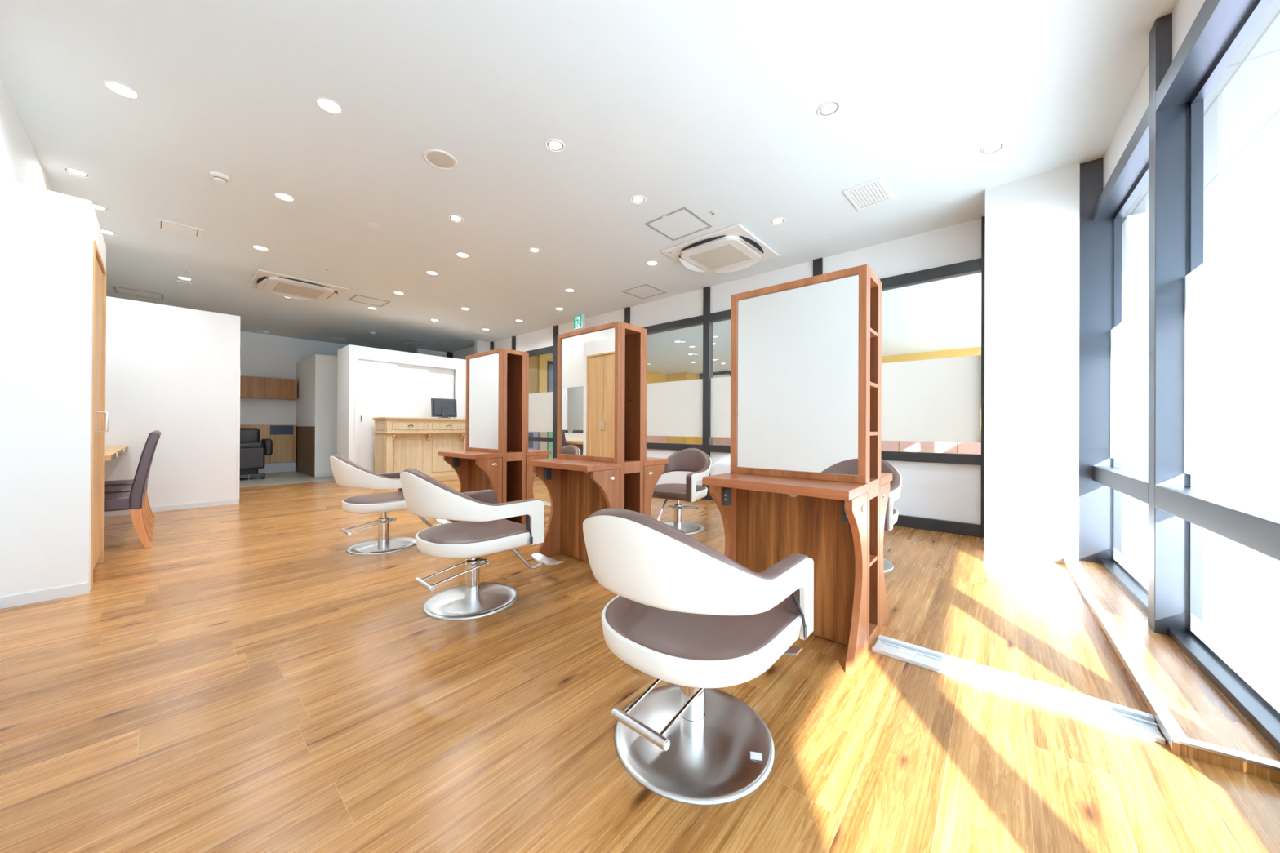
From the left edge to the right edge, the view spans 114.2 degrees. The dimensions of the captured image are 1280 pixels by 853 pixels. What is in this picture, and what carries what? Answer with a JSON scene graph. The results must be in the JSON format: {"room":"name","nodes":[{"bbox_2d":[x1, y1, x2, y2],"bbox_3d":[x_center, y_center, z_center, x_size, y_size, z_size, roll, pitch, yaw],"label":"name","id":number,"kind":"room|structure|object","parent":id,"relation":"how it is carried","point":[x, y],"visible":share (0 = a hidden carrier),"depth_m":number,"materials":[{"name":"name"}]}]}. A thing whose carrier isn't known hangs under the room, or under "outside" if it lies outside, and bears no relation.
{"room":"salon","nodes":[
{"label":"salon","id":0,"kind":"room"},
{"bbox_2d":[0,78,53,191],"bbox_3d":[-4.659,-0.494,3.176,12.800,2.960,0.100,0,0,41],"label":"wall","id":1,"kind":"structure","parent":0,"point":[20,162],"depth_m":2.58,"materials":[{"name":"paint"}]},
{"bbox_2d":[105,445,128,461],"bbox_3d":[-4.969,0.375,3.749,2.297,0.321,0.366,0,0,41],"label":"countertop","id":2,"kind":"structure","parent":1,"relation":"attached to","point":[112,452],"depth_m":3.73,"materials":[{"name":"brown wood"}]},
{"bbox_2d":[0,177,106,597],"bbox_3d":[-3.732,-0.179,2.650,0.930,2.335,0.328,0,0,41],"label":"wall","id":3,"kind":"structure","parent":0,"point":[46,237],"depth_m":2.35,"materials":[{"name":"paint"}]},
{"bbox_2d":[0,582,88,608],"bbox_3d":[-3.384,0.959,2.340,0.007,0.062,0.330,0,0,41],"label":"baseboard","id":4,"kind":"structure","parent":3,"relation":"attached to","point":[17,600],"depth_m":2.35,"materials":[{"name":"grey plastic"}]},
{"bbox_2d":[105,296,239,506],"bbox_3d":[-5.586,-0.217,4.879,0.105,2.405,1.252,0,0,41],"label":"wall","id":5,"kind":"structure","parent":0,"point":[171,371],"depth_m":4.90,"materials":[{"name":"paint"}]},
{"bbox_2d":[104,498,239,516],"bbox_3d":[-5.550,0.956,4.840,0.006,0.060,1.252,0,0,41],"label":"baseboard","id":6,"kind":"structure","parent":5,"relation":"attached to","point":[157,508],"depth_m":4.94,"materials":[{"name":"grey plastic"}]},
{"bbox_2d":[236,367,239,498],"bbox_3d":[-5.141,0.088,5.306,0.006,1.680,0.024,0,0,41],"label":"trim","id":7,"kind":"structure","parent":5,"relation":"attached to","point":[238,369],"depth_m":5.30,"materials":[{"name":"white plastic"}]},
{"bbox_2d":[239,471,335,488],"bbox_3d":[-6.575,1.049,8.607,2.780,0.120,5.785,0,0,41],"label":"floor tile","id":8,"kind":"structure","parent":0,"point":[294,477],"depth_m":7.71,"materials":[{"name":"tile"}]},
{"bbox_2d":[239,427,272,479],"bbox_3d":[-7.491,0.505,7.721,0.661,0.953,0.930,0,0,41],"label":"chair","id":9,"kind":"object","parent":8,"relation":"on","point":[253,451],"visible":0.52,"depth_m":7.71,"materials":[{"name":"black leather"}]},
{"bbox_2d":[240,424,296,473],"bbox_3d":[-8.203,0.472,8.541,0.210,1.020,1.700,0,0,41],"label":"base cabinet","id":10,"kind":"object","parent":8,"relation":"on","point":[282,459],"visible":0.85,"depth_m":8.92,"materials":[{"name":"brown wood"}]},
{"bbox_2d":[240,331,346,425],"bbox_3d":[-7.552,-0.493,9.521,0.100,2.960,5.665,0,0,41],"label":"wall","id":11,"kind":"structure","parent":0,"point":[261,355],"depth_m":8.98,"materials":[{"name":"paint"}]},
{"bbox_2d":[240,375,297,399],"bbox_3d":[-8.111,-0.808,8.528,0.360,0.430,1.590,0,0,41],"label":"upper cabinet","id":12,"kind":"object","parent":11,"relation":"attached to","point":[251,387],"visible":0.46,"depth_m":8.65,"materials":[{"name":"brown wood"}]},
{"bbox_2d":[295,354,337,477],"bbox_3d":[-6.796,-0.213,8.944,1.800,2.405,0.690,0,0,41],"label":"wall","id":13,"kind":"structure","parent":0,"point":[317,374],"depth_m":8.26,"materials":[{"name":"paint"}]},
{"bbox_2d":[295,426,315,477],"bbox_3d":[-7.030,0.492,8.677,1.800,0.990,0.012,0,0,41],"label":"panel","id":14,"kind":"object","parent":13,"relation":"attached to","point":[305,435],"depth_m":8.56,"materials":[{"name":"brown wood"}]},
{"bbox_2d":[337,344,466,462],"bbox_3d":[-4.446,-0.202,8.321,0.740,2.400,2.540,0,0,41],"label":"wall","id":15,"kind":"structure","parent":0,"point":[346,355],"depth_m":7.44,"materials":[{"name":"paint"}]},
{"bbox_2d":[357,359,396,472],"bbox_3d":[-4.730,-0.097,7.464,0.032,2.165,0.625,0,0,41],"label":"door","id":16,"kind":"structure","parent":15,"relation":"in","point":[376,380],"depth_m":7.38,"materials":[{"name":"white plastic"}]},
{"bbox_2d":[354,355,457,464],"bbox_3d":[-4.352,-0.110,7.857,0.012,2.215,1.795,0,0,41],"label":"trim","id":17,"kind":"structure","parent":15,"relation":"attached to","point":[357,357],"depth_m":7.21,"materials":[{"name":"white plastic"}]},
{"bbox_2d":[396,363,428,417],"bbox_3d":[-4.376,-0.095,7.921,0.024,2.165,0.610,0,0,41],"label":"door","id":18,"kind":"structure","parent":15,"relation":"in","point":[411,380],"depth_m":7.92,"materials":[{"name":"paint"}]},
{"bbox_2d":[427,367,453,418],"bbox_3d":[-4.041,-0.092,8.352,0.024,2.165,0.560,0,0,41],"label":"door","id":19,"kind":"structure","parent":15,"relation":"in","point":[441,380],"depth_m":8.34,"materials":[{"name":"white plastic"}]},
{"bbox_2d":[462,384,466,417],"bbox_3d":[-3.519,-0.526,8.802,0.024,0.700,0.500,0,0,41],"label":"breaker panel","id":20,"kind":"object","parent":15,"relation":"attached to","point":[464,385],"visible":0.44,"depth_m":8.63,"materials":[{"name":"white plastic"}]},
{"bbox_2d":[416,348,446,357],"bbox_3d":[-5.290,-0.465,10.518,0.100,2.930,0.700,0,0,41],"label":"wall","id":21,"kind":"structure","parent":0,"point":[421,351],"depth_m":10.33,"materials":[{"name":"paint"}]},
{"bbox_2d":[450,346,474,359],"bbox_3d":[-4.612,-0.477,10.649,2.850,2.960,0.100,0,0,41],"label":"wall","id":22,"kind":"structure","parent":0,"point":[462,353],"depth_m":10.46,"materials":[{"name":"paint"}]},
{"bbox_2d":[474,339,489,354],"bbox_3d":[-3.596,-0.475,9.555,0.120,2.960,0.415,0,0,41],"label":"wall pier","id":23,"kind":"object","parent":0,"point":[480,346],"visible":0.21,"depth_m":9.44,"materials":[{"name":"paint"}]},
{"bbox_2d":[493,337,511,349],"bbox_3d":[-3.063,-0.473,9.299,0.800,2.960,0.100,0,0,41],"label":"wall","id":24,"kind":"structure","parent":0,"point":[505,343],"depth_m":9.26,"materials":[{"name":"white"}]},
{"bbox_2d":[537,354,546,449],"bbox_3d":[-2.660,-0.467,11.177,0.160,2.960,0.250,0,0,41],"label":"column","id":25,"kind":"structure","parent":0,"point":[542,359],"depth_m":11.10,"materials":[{"name":"paint"}]},
{"bbox_2d":[539,431,546,450],"bbox_3d":[-2.592,0.523,11.112,0.029,0.980,0.230,0,0,41],"label":"wainscot panel","id":26,"kind":"object","parent":25,"relation":"attached to","point":[543,445],"visible":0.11,"depth_m":11.09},
{"bbox_2d":[0,0,1177,374],"bbox_3d":[-0.189,-2.002,8.223,12.900,0.120,13.570,0,0,41],"label":"ceiling","id":27,"kind":"structure","parent":0,"point":[701,107],"depth_m":2.79,"materials":[{"name":"white paint"}]},
{"bbox_2d":[62,166,91,177],"bbox_3d":[-4.369,-1.970,3.215,0.136,0.005,0.136,0,0,41],"label":"recessed light","id":28,"kind":"object","parent":27,"relation":"in","point":[74,171],"visible":1,"depth_m":3.22,"materials":[{"name":"white plastic"}]},
{"bbox_2d":[92,203,110,211],"bbox_3d":[-4.876,-1.971,3.727,0.136,0.005,0.136,0,0,41],"label":"recessed light","id":29,"kind":"object","parent":27,"relation":"in","point":[96,206],"visible":0.73,"depth_m":3.74,"materials":[{"name":"white plastic"}]},
{"bbox_2d":[103,80,139,98],"bbox_3d":[-3.023,-1.966,2.418,0.132,0.004,0.132,0,0,41],"label":"recessed light","id":30,"kind":"object","parent":27,"relation":"in","point":[117,87],"visible":1,"depth_m":2.42,"materials":[{"name":"white plastic"}]},
{"bbox_2d":[112,285,163,299],"bbox_3d":[-7.435,-1.977,6.155,0.425,0.006,0.470,0,0,41],"label":"ceiling hatch","id":31,"kind":"object","parent":27,"relation":"attached to","point":[120,290],"visible":1,"depth_m":6.15,"materials":[{"name":"white paint"}]},
{"bbox_2d":[155,217,203,239],"bbox_3d":[-4.580,-1.966,4.122,0.300,0.012,0.307,0,0,41],"label":"ceiling vent","id":32,"kind":"object","parent":27,"relation":"in","point":[163,224],"visible":1,"depth_m":4.11,"materials":[{"name":"white plastic"}]},
{"bbox_2d":[209,171,229,183],"bbox_3d":[-3.293,-1.945,3.248,0.110,0.046,0.110,0,0,41],"label":"smoke detector","id":33,"kind":"object","parent":27,"relation":"attached to","point":[220,177],"visible":1,"depth_m":3.23,"materials":[{"name":"beige plastic"}]},
{"bbox_2d":[274,192,294,201],"bbox_3d":[-3.040,-1.964,3.545,0.132,0.004,0.132,0,0,41],"label":"recessed light","id":34,"kind":"object","parent":27,"relation":"in","point":[282,196],"visible":1,"depth_m":3.54,"materials":[{"name":"white plastic"}]},
{"bbox_2d":[248,269,348,302],"bbox_3d":[-4.809,-1.930,5.843,0.950,0.078,0.950,0,0,41],"label":"air conditioner","id":35,"kind":"object","parent":27,"relation":"attached to","point":[286,286],"visible":1,"depth_m":5.73,"materials":[{"name":"beige plastic"}]},
{"bbox_2d":[272,282,324,298],"bbox_3d":[-4.809,-1.911,5.843,0.520,0.004,0.500,0,0,41],"label":"grille","id":36,"kind":"object","parent":35,"relation":"attached to","point":[283,287],"depth_m":5.82,"materials":[{"name":"plastic"}]},
{"bbox_2d":[315,97,342,114],"bbox_3d":[-1.899,-1.960,2.533,0.132,0.004,0.132,0,0,41],"label":"recessed light","id":37,"kind":"object","parent":27,"relation":"in","point":[329,105],"visible":1,"depth_m":2.53,"materials":[{"name":"white plastic"}]},
{"bbox_2d":[348,294,390,306],"bbox_3d":[-4.230,-1.962,6.479,0.420,0.006,0.461,0,0,41],"label":"ceiling hatch","id":38,"kind":"object","parent":27,"relation":"attached to","point":[357,298],"visible":1,"depth_m":6.47,"materials":[{"name":"white paint"}]},
{"bbox_2d":[400,340,426,346],"bbox_3d":[-5.336,-1.959,9.738,0.450,0.006,0.450,0,0,41],"label":"ceiling hatch","id":39,"kind":"object","parent":27,"relation":"attached to","point":[407,342],"visible":1,"depth_m":9.75,"materials":[{"name":"white paint"}]},
{"bbox_2d":[423,148,457,169],"bbox_3d":[-1.461,-1.955,3.039,0.228,0.010,0.228,0,0,41],"label":"ceiling speaker","id":40,"kind":"object","parent":27,"relation":"attached to","point":[438,158],"visible":1,"depth_m":3.03,"materials":[{"name":"beige plastic"}]},
{"bbox_2d":[426,151,454,168],"bbox_3d":[-1.461,-1.955,3.039,0.195,0.008,0.195,0,0,41],"label":"grille","id":41,"kind":"object","parent":40,"relation":"attached to","point":[437,159],"depth_m":3.03,"materials":[{"name":"beige plastic"}]},
{"bbox_2d":[448,214,463,222],"bbox_3d":[-1.732,-1.956,3.902,0.136,0.005,0.136,0,0,41],"label":"recessed light","id":42,"kind":"object","parent":27,"relation":"in","point":[454,218],"visible":1,"depth_m":3.90,"materials":[{"name":"white plastic"}]},
{"bbox_2d":[545,138,564,151],"bbox_3d":[-0.590,-1.953,2.881,0.136,0.005,0.136,0,0,41],"label":"recessed light","id":43,"kind":"object","parent":27,"relation":"in","point":[553,144],"visible":1,"depth_m":2.88,"materials":[{"name":"white plastic"}]},
{"bbox_2d":[573,313,585,329],"bbox_3d":[-1.048,-1.817,7.155,0.220,0.262,0.067,0,0,41],"label":"exit sign","id":44,"kind":"object","parent":27,"relation":"hanging from","point":[579,320],"visible":1,"depth_m":7.11,"materials":[{"name":"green plastic"}]},
{"bbox_2d":[630,195,646,204],"bbox_3d":[-0.014,-1.949,3.562,0.136,0.005,0.136,0,0,41],"label":"recessed light","id":45,"kind":"object","parent":27,"relation":"in","point":[637,199],"visible":1,"depth_m":3.56,"materials":[{"name":"white plastic"}]},
{"bbox_2d":[622,284,666,298],"bbox_3d":[0.061,-1.943,5.989,0.463,0.006,0.460,0,0,41],"label":"ceiling hatch","id":46,"kind":"object","parent":27,"relation":"attached to","point":[643,291],"visible":1,"depth_m":5.98,"materials":[{"name":"white paint"}]},
{"bbox_2d":[644,206,712,240],"bbox_3d":[0.372,-1.946,4.009,0.470,0.006,0.470,0,0,41],"label":"ceiling hatch","id":47,"kind":"object","parent":27,"relation":"attached to","point":[678,224],"visible":1,"depth_m":4.00,"materials":[{"name":"white paint"}]},
{"bbox_2d":[661,223,778,275],"bbox_3d":[0.902,-1.906,4.631,0.950,0.078,0.950,0,0,41],"label":"air conditioner","id":48,"kind":"object","parent":27,"relation":"attached to","point":[733,248],"visible":1,"depth_m":4.51,"materials":[{"name":"beige plastic"}]},
{"bbox_2d":[688,243,752,270],"bbox_3d":[0.902,-1.887,4.631,0.520,0.004,0.500,0,0,41],"label":"grille","id":49,"kind":"object","parent":48,"relation":"attached to","point":[726,255],"depth_m":4.60,"materials":[{"name":"plastic"}]},
{"bbox_2d":[769,217,785,225],"bbox_3d":[1.304,-1.942,3.925,0.136,0.005,0.136,0,0,41],"label":"recessed light","id":50,"kind":"object","parent":27,"relation":"in","point":[775,221],"visible":1,"depth_m":3.93,"materials":[{"name":"white plastic"}]},
{"bbox_2d":[817,99,841,117],"bbox_3d":[1.158,-1.946,2.541,0.136,0.005,0.136,0,0,41],"label":"recessed light","id":51,"kind":"object","parent":27,"relation":"in","point":[829,108],"visible":1,"depth_m":2.54,"materials":[{"name":"white plastic"}]},
{"bbox_2d":[842,177,893,210],"bbox_3d":[1.912,-1.937,3.466,0.280,0.012,0.400,0,0,44],"label":"ceiling vent","id":52,"kind":"object","parent":27,"relation":"in","point":[874,192],"visible":1,"depth_m":3.45,"materials":[{"name":"white plastic"}]},
{"bbox_2d":[979,142,1005,155],"bbox_3d":[2.462,-1.939,2.894,0.136,0.005,0.136,0,0,41],"label":"recessed light","id":53,"kind":"object","parent":27,"relation":"in","point":[993,148],"visible":1,"depth_m":2.89,"materials":[{"name":"white plastic"}]},
{"bbox_2d":[556,308,624,374],"bbox_3d":[-0.895,-0.467,7.410,1.770,2.960,0.100,0,0,41],"label":"wall","id":54,"kind":"structure","parent":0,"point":[618,315],"depth_m":7.25,"materials":[{"name":"white paint"}]},
{"bbox_2d":[528,355,666,455],"bbox_3d":[-1.413,-0.458,12.653,0.100,2.960,7.125,0,0,41],"label":"wall","id":55,"kind":"structure","parent":0,"point":[533,361],"depth_m":11.04,"materials":[{"name":"paint"}]},
{"bbox_2d":[528,431,538,449],"bbox_3d":[-3.062,0.520,10.652,0.044,0.980,1.040,0,0,41],"label":"wainscot panel","id":56,"kind":"object","parent":55,"relation":"attached to","point":[535,433],"visible":0.04,"depth_m":10.95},
{"bbox_2d":[546,431,552,458],"bbox_3d":[-2.185,0.577,11.659,0.044,0.880,0.990,0,0,41],"label":"wainscot panel","id":57,"kind":"object","parent":55,"relation":"attached to","point":[549,434],"visible":0.04,"depth_m":11.31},
{"bbox_2d":[546,360,553,432],"bbox_3d":[-2.169,-0.808,11.673,0.044,1.950,1.100,0,0,41],"label":"window","id":58,"kind":"structure","parent":55,"relation":"in","point":[549,364],"depth_m":11.32,"materials":[{"name":"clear glass"}]},
{"bbox_2d":[646,435,665,443],"bbox_3d":[-0.436,0.554,13.676,0.029,0.950,4.150,0,0,41],"label":"wainscot panel","id":59,"kind":"object","parent":55,"relation":"attached to","point":[660,439],"visible":0.05,"depth_m":14.84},
{"bbox_2d":[0,476,1279,852],"bbox_3d":[0.758,1.080,7.378,10.350,0.120,13.570,0,0,41],"label":"floor","id":60,"kind":"structure","parent":0,"point":[243,680],"depth_m":1.42,"materials":[{"name":"brown wood"}]},
{"bbox_2d":[90,240,108,588],"bbox_3d":[-3.712,-0.076,2.689,0.750,2.130,0.319,0,0,41],"label":"door","id":61,"kind":"structure","parent":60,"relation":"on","point":[100,416],"depth_m":2.85,"materials":[{"name":"brown wood"}]},
{"bbox_2d":[104,431,159,547],"bbox_3d":[-4.311,0.516,3.343,0.430,0.944,0.570,0,0,41],"label":"dining chair","id":62,"kind":"object","parent":60,"relation":"on","point":[133,500],"visible":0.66,"depth_m":3.34,"materials":[{"name":"brown leather"}]},
{"bbox_2d":[104,431,160,533],"bbox_3d":[-4.801,0.514,3.770,0.430,0.944,0.570,0,0,41],"label":"dining chair","id":63,"kind":"object","parent":60,"relation":"on","point":[117,489],"visible":0.27,"depth_m":3.80,"materials":[{"name":"brown leather"}]},
{"bbox_2d":[104,430,160,523],"bbox_3d":[-5.275,0.513,4.184,0.430,0.944,0.570,0,0,41],"label":"dining chair","id":64,"kind":"object","parent":60,"relation":"on","point":[119,482],"visible":0.23,"depth_m":4.20,"materials":[{"name":"brown wood"}]},
{"bbox_2d":[329,453,452,555],"bbox_3d":[-2.082,0.607,3.537,0.591,0.783,0.914,0,0,41],"label":"salon chair","id":65,"kind":"object","parent":60,"relation":"on","point":[346,473],"visible":0.71,"depth_m":3.27,"materials":[{"name":"leather"}]},
{"bbox_2d":[372,417,465,481],"bbox_3d":[-3.963,0.423,7.618,0.655,1.152,1.490,0,0,41],"label":"reception desk","id":66,"kind":"object","parent":60,"relation":"on","point":[401,443],"visible":0.86,"depth_m":7.31,"materials":[{"name":"brown wood"}]},
{"bbox_2d":[431,398,457,418],"bbox_3d":[-3.725,-0.342,7.901,0.450,0.382,0.250,0,0,-40],"label":"computer monitor","id":67,"kind":"object","parent":66,"relation":"on","point":[440,407],"visible":0.88,"depth_m":7.87,"materials":[{"name":"grey plastic"}]},
{"bbox_2d":[400,467,564,620],"bbox_3d":[-0.904,0.610,2.461,0.591,0.783,0.914,0,0,41],"label":"salon chair","id":68,"kind":"object","parent":60,"relation":"on","point":[482,530],"visible":1,"depth_m":2.25,"materials":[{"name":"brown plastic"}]},
{"bbox_2d":[437,348,551,525],"bbox_3d":[-1.443,0.138,4.158,0.685,1.730,0.860,0,0,41],"label":"station","id":69,"kind":"object","parent":60,"relation":"on","point":[495,457],"visible":0.73,"depth_m":4.04,"materials":[{"name":"brown wood"}]},
{"bbox_2d":[467,352,498,449],"bbox_3d":[-1.530,-0.239,4.058,0.602,0.905,0.012,0,0,41],"label":"mirror glass","id":70,"kind":"object","parent":69,"relation":"attached to","point":[483,367],"depth_m":4.05,"materials":[{"name":"silver metal"}]},
{"bbox_2d":[515,326,553,476],"bbox_3d":[-2.166,-0.471,8.517,1.360,2.960,0.100,0,0,41],"label":"wall","id":71,"kind":"structure","parent":60,"relation":"on","point":[540,342],"depth_m":8.39,"materials":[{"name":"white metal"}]},
{"bbox_2d":[552,324,558,457],"bbox_3d":[-1.605,-0.469,8.035,0.120,2.960,0.110,0,0,41],"label":"trim","id":72,"kind":"structure","parent":60,"relation":"on","point":[555,327],"depth_m":7.99,"materials":[{"name":"black metal"}]},
{"bbox_2d":[526,320,669,582],"bbox_3d":[-0.304,0.141,3.166,0.685,1.730,0.860,0,0,41],"label":"station","id":73,"kind":"object","parent":60,"relation":"on","point":[602,461],"visible":0.8,"depth_m":3.05,"materials":[{"name":"brown wood"}]},
{"bbox_2d":[560,327,614,457],"bbox_3d":[-0.391,-0.236,3.065,0.602,0.905,0.012,0,0,41],"label":"mirror glass","id":74,"kind":"object","parent":73,"relation":"attached to","point":[587,356],"depth_m":3.05,"materials":[{"name":"silver metal"}]},
{"bbox_2d":[624,306,630,324],"bbox_3d":[-0.187,-0.465,6.799,0.100,2.960,0.110,0,0,41],"label":"trim","id":75,"kind":"structure","parent":60,"relation":"on","point":[627,310],"depth_m":6.75,"materials":[{"name":"black metal"}]},
{"bbox_2d":[630,288,702,498],"bbox_3d":[0.379,-0.464,6.299,1.410,2.960,0.100,0,0,41],"label":"window","id":76,"kind":"structure","parent":60,"relation":"on","point":[673,408],"depth_m":6.18,"materials":[{"name":"glass"}]},
{"bbox_2d":[652,448,711,534],"bbox_3d":[0.329,0.619,4.061,0.591,0.783,0.914,0,0,32],"label":"salon chair","id":77,"kind":"object","parent":60,"relation":"on","point":[695,460],"visible":0.72,"depth_m":4.10,"materials":[{"name":"leather"}]},
{"bbox_2d":[582,507,813,805],"bbox_3d":[0.234,0.613,1.419,0.591,0.783,0.914,0,0,41],"label":"salon chair","id":78,"kind":"object","parent":60,"relation":"on","point":[683,613],"visible":1,"depth_m":1.16,"materials":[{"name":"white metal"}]},
{"bbox_2d":[702,286,713,500],"bbox_3d":[0.951,-0.462,5.807,0.100,2.960,0.110,0,0,41],"label":"trim","id":79,"kind":"structure","parent":60,"relation":"on","point":[708,327],"depth_m":5.76,"materials":[{"name":"black metal"}]},
{"bbox_2d":[708,261,813,501],"bbox_3d":[1.511,-0.461,5.312,1.395,2.960,0.100,0,0,41],"label":"window","id":80,"kind":"structure","parent":60,"relation":"on","point":[721,294],"depth_m":5.60,"materials":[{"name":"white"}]},
{"bbox_2d":[702,264,892,675],"bbox_3d":[0.846,0.144,2.163,0.685,1.730,0.860,0,0,41],"label":"station","id":81,"kind":"object","parent":60,"relation":"on","point":[806,477],"visible":0.92,"depth_m":2.01,"materials":[{"name":"brown wood"}]},
{"bbox_2d":[737,274,858,475],"bbox_3d":[0.759,-0.233,2.062,0.602,0.905,0.012,0,0,41],"label":"mirror glass","id":82,"kind":"object","parent":81,"relation":"attached to","point":[797,344],"depth_m":2.03,"materials":[{"name":"silver metal"}]},
{"bbox_2d":[869,554,876,567],"bbox_3d":[0.992,0.634,2.033,0.271,0.018,0.161,0,0,41],"label":"shelf","id":83,"kind":"object","parent":81,"relation":"attached to","point":[873,557],"depth_m":1.97,"materials":[{"name":"brown wood"}]},
{"bbox_2d":[870,327,877,337],"bbox_3d":[0.997,-0.444,2.035,0.271,0.018,0.161,0,0,41],"label":"shelf","id":84,"kind":"object","parent":81,"relation":"attached to","point":[873,333],"depth_m":1.97,"materials":[{"name":"brown wood"}]},
{"bbox_2d":[813,257,822,275],"bbox_3d":[2.078,-0.459,4.825,0.100,2.960,0.110,0,0,41],"label":"trim","id":85,"kind":"structure","parent":60,"relation":"on","point":[817,263],"depth_m":4.78,"materials":[{"name":"black metal"}]},
{"bbox_2d":[880,458,902,572],"bbox_3d":[1.554,0.623,3.059,0.591,0.783,0.914,0,0,41],"label":"salon chair","id":86,"kind":"object","parent":60,"relation":"on","point":[891,514],"visible":0.21,"depth_m":2.94,"materials":[{"name":"white plastic"}]},
{"bbox_2d":[822,217,982,537],"bbox_3d":[2.646,-0.458,4.323,1.415,2.960,0.100,0,0,41],"label":"wall","id":87,"kind":"structure","parent":60,"relation":"on","point":[938,399],"depth_m":4.09,"materials":[{"name":"paint"}]},
{"bbox_2d":[980,215,985,537],"bbox_3d":[3.195,-0.457,3.851,0.035,2.960,0.110,0,0,41],"label":"trim","id":88,"kind":"structure","parent":60,"relation":"on","point":[983,229],"depth_m":3.81,"materials":[{"name":"black metal"}]},
{"bbox_2d":[871,635,1165,745],"bbox_3d":[1.403,1.000,1.643,0.830,0.020,0.150,0,0,41],"label":"rail","id":89,"kind":"object","parent":60,"relation":"on","point":[1128,720],"visible":1,"depth_m":1.57,"materials":[{"name":"metal"}]},
{"bbox_2d":[1079,157,1121,563],"bbox_3d":[3.328,-0.458,3.003,0.210,2.960,0.035,0,0,39],"label":"window frame","id":90,"kind":"structure","parent":60,"relation":"on","point":[1096,237],"depth_m":3.01,"materials":[{"name":"grey metal"}]},
{"bbox_2d":[1092,62,1148,613],"bbox_3d":[2.955,-0.461,2.489,0.135,2.960,1.235,0,0,39],"label":"window","id":91,"kind":"structure","parent":60,"relation":"on","point":[1126,158],"depth_m":2.58,"materials":[{"name":"glass"}]},
{"bbox_2d":[1147,12,1189,635],"bbox_3d":[2.526,-0.464,1.977,0.110,2.960,0.100,0,0,39],"label":"window frame","id":92,"kind":"structure","parent":60,"relation":"on","point":[1169,127],"depth_m":1.95,"materials":[{"name":"grey metal"}]},
{"bbox_2d":[1063,558,1279,782],"bbox_3d":[2.498,0.994,2.118,0.234,0.044,2.380,0,0,40],"label":"window ledge","id":93,"kind":"object","parent":60,"relation":"on","point":[1195,720],"visible":0.99,"depth_m":1.53,"materials":[{"name":"brown wood"}]},
{"bbox_2d":[1155,0,1279,754],"bbox_3d":[2.108,-0.467,1.438,0.135,2.960,1.265,0,0,39],"label":"window","id":94,"kind":"structure","parent":60,"relation":"on","point":[1232,298],"depth_m":1.58,"materials":[{"name":"glass"}]},
{"bbox_2d":[666,372,695,444],"bbox_3d":[1.529,-0.438,15.266,0.900,2.960,0.680,0,0,41],"label":"wall","id":95,"kind":"structure","parent":0,"point":[678,376],"depth_m":14.97,"materials":[{"name":"paint"}]},
{"bbox_2d":[695,346,981,453],"bbox_3d":[5.575,-0.427,12.124,9.330,2.960,0.100,0,0,41],"label":"wall","id":96,"kind":"structure","parent":0,"point":[974,351],"depth_m":10.53,"materials":[{"name":"paint"}]},
{"bbox_2d":[699,370,730,378],"bbox_3d":[2.677,-1.480,14.557,1.380,0.850,0.050,0,0,41],"label":"window","id":97,"kind":"structure","parent":96,"relation":"in","point":[722,374],"depth_m":14.44,"materials":[{"name":"glass"}]},
{"bbox_2d":[702,436,730,445],"bbox_3d":[2.696,0.656,14.539,1.200,0.780,0.029,0,0,41],"label":"wainscot panel","id":98,"kind":"object","parent":96,"relation":"attached to","point":[716,441],"visible":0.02,"depth_m":14.41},
{"bbox_2d":[880,440,898,451],"bbox_3d":[6.375,0.665,11.333,1.200,0.780,0.029,0,0,41],"label":"wainscot panel","id":99,"kind":"object","parent":96,"relation":"attached to","point":[889,446],"visible":0.02,"depth_m":11.05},
{"bbox_2d":[899,440,956,453],"bbox_3d":[7.295,0.668,10.531,1.200,0.780,0.029,0,0,41],"label":"wainscot panel","id":100,"kind":"object","parent":96,"relation":"attached to","point":[904,446],"visible":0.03,"depth_m":10.50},
{"bbox_2d":[957,442,981,454],"bbox_3d":[8.214,0.670,9.729,1.200,0.780,0.029,0,0,41],"label":"wainscot panel","id":101,"kind":"object","parent":96,"relation":"attached to","point":[962,447],"visible":0.02,"depth_m":9.97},
{"bbox_2d":[984,162,1079,564],"bbox_3d":[3.242,-0.457,3.469,0.533,2.960,0.685,0,0,41],"label":"wall pillar","id":102,"kind":"structure","parent":0,"point":[1032,281],"depth_m":3.20,"materials":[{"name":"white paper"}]},
{"bbox_2d":[1121,212,1146,556],"bbox_3d":[6.505,-0.436,6.229,0.100,2.960,7.765,0,0,41],"label":"wall","id":103,"kind":"structure","parent":0,"point":[1134,226],"depth_m":3.31,"materials":[{"name":"paint"}]},
{"label":"outside","id":104,"kind":"structure","parent":0,"visible":0},
{"bbox_2d":[1143,465,1279,688],"bbox_3d":[13.358,1.245,-5.019,25.260,0.110,38.000,0,0,41],"label":"ground","id":105,"kind":"structure","parent":104,"point":[1242,601],"depth_m":2.87,"materials":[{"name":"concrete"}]},
{"bbox_2d":[1145,477,1237,564],"bbox_3d":[5.351,0.694,4.087,0.320,0.960,1.500,0,0,41],"label":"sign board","id":106,"kind":"object","parent":105,"relation":"on","point":[1210,485],"visible":0.23,"depth_m":3.56,"materials":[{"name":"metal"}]},
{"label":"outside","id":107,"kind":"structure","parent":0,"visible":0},
{"bbox_2d":[1121,0,1279,283],"bbox_3d":[1.684,-1.753,-0.500,1.590,0.080,13.500,0,0,39],"label":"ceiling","id":108,"kind":"structure","parent":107,"point":[1242,131],"depth_m":2.50,"materials":[{"name":"white"}]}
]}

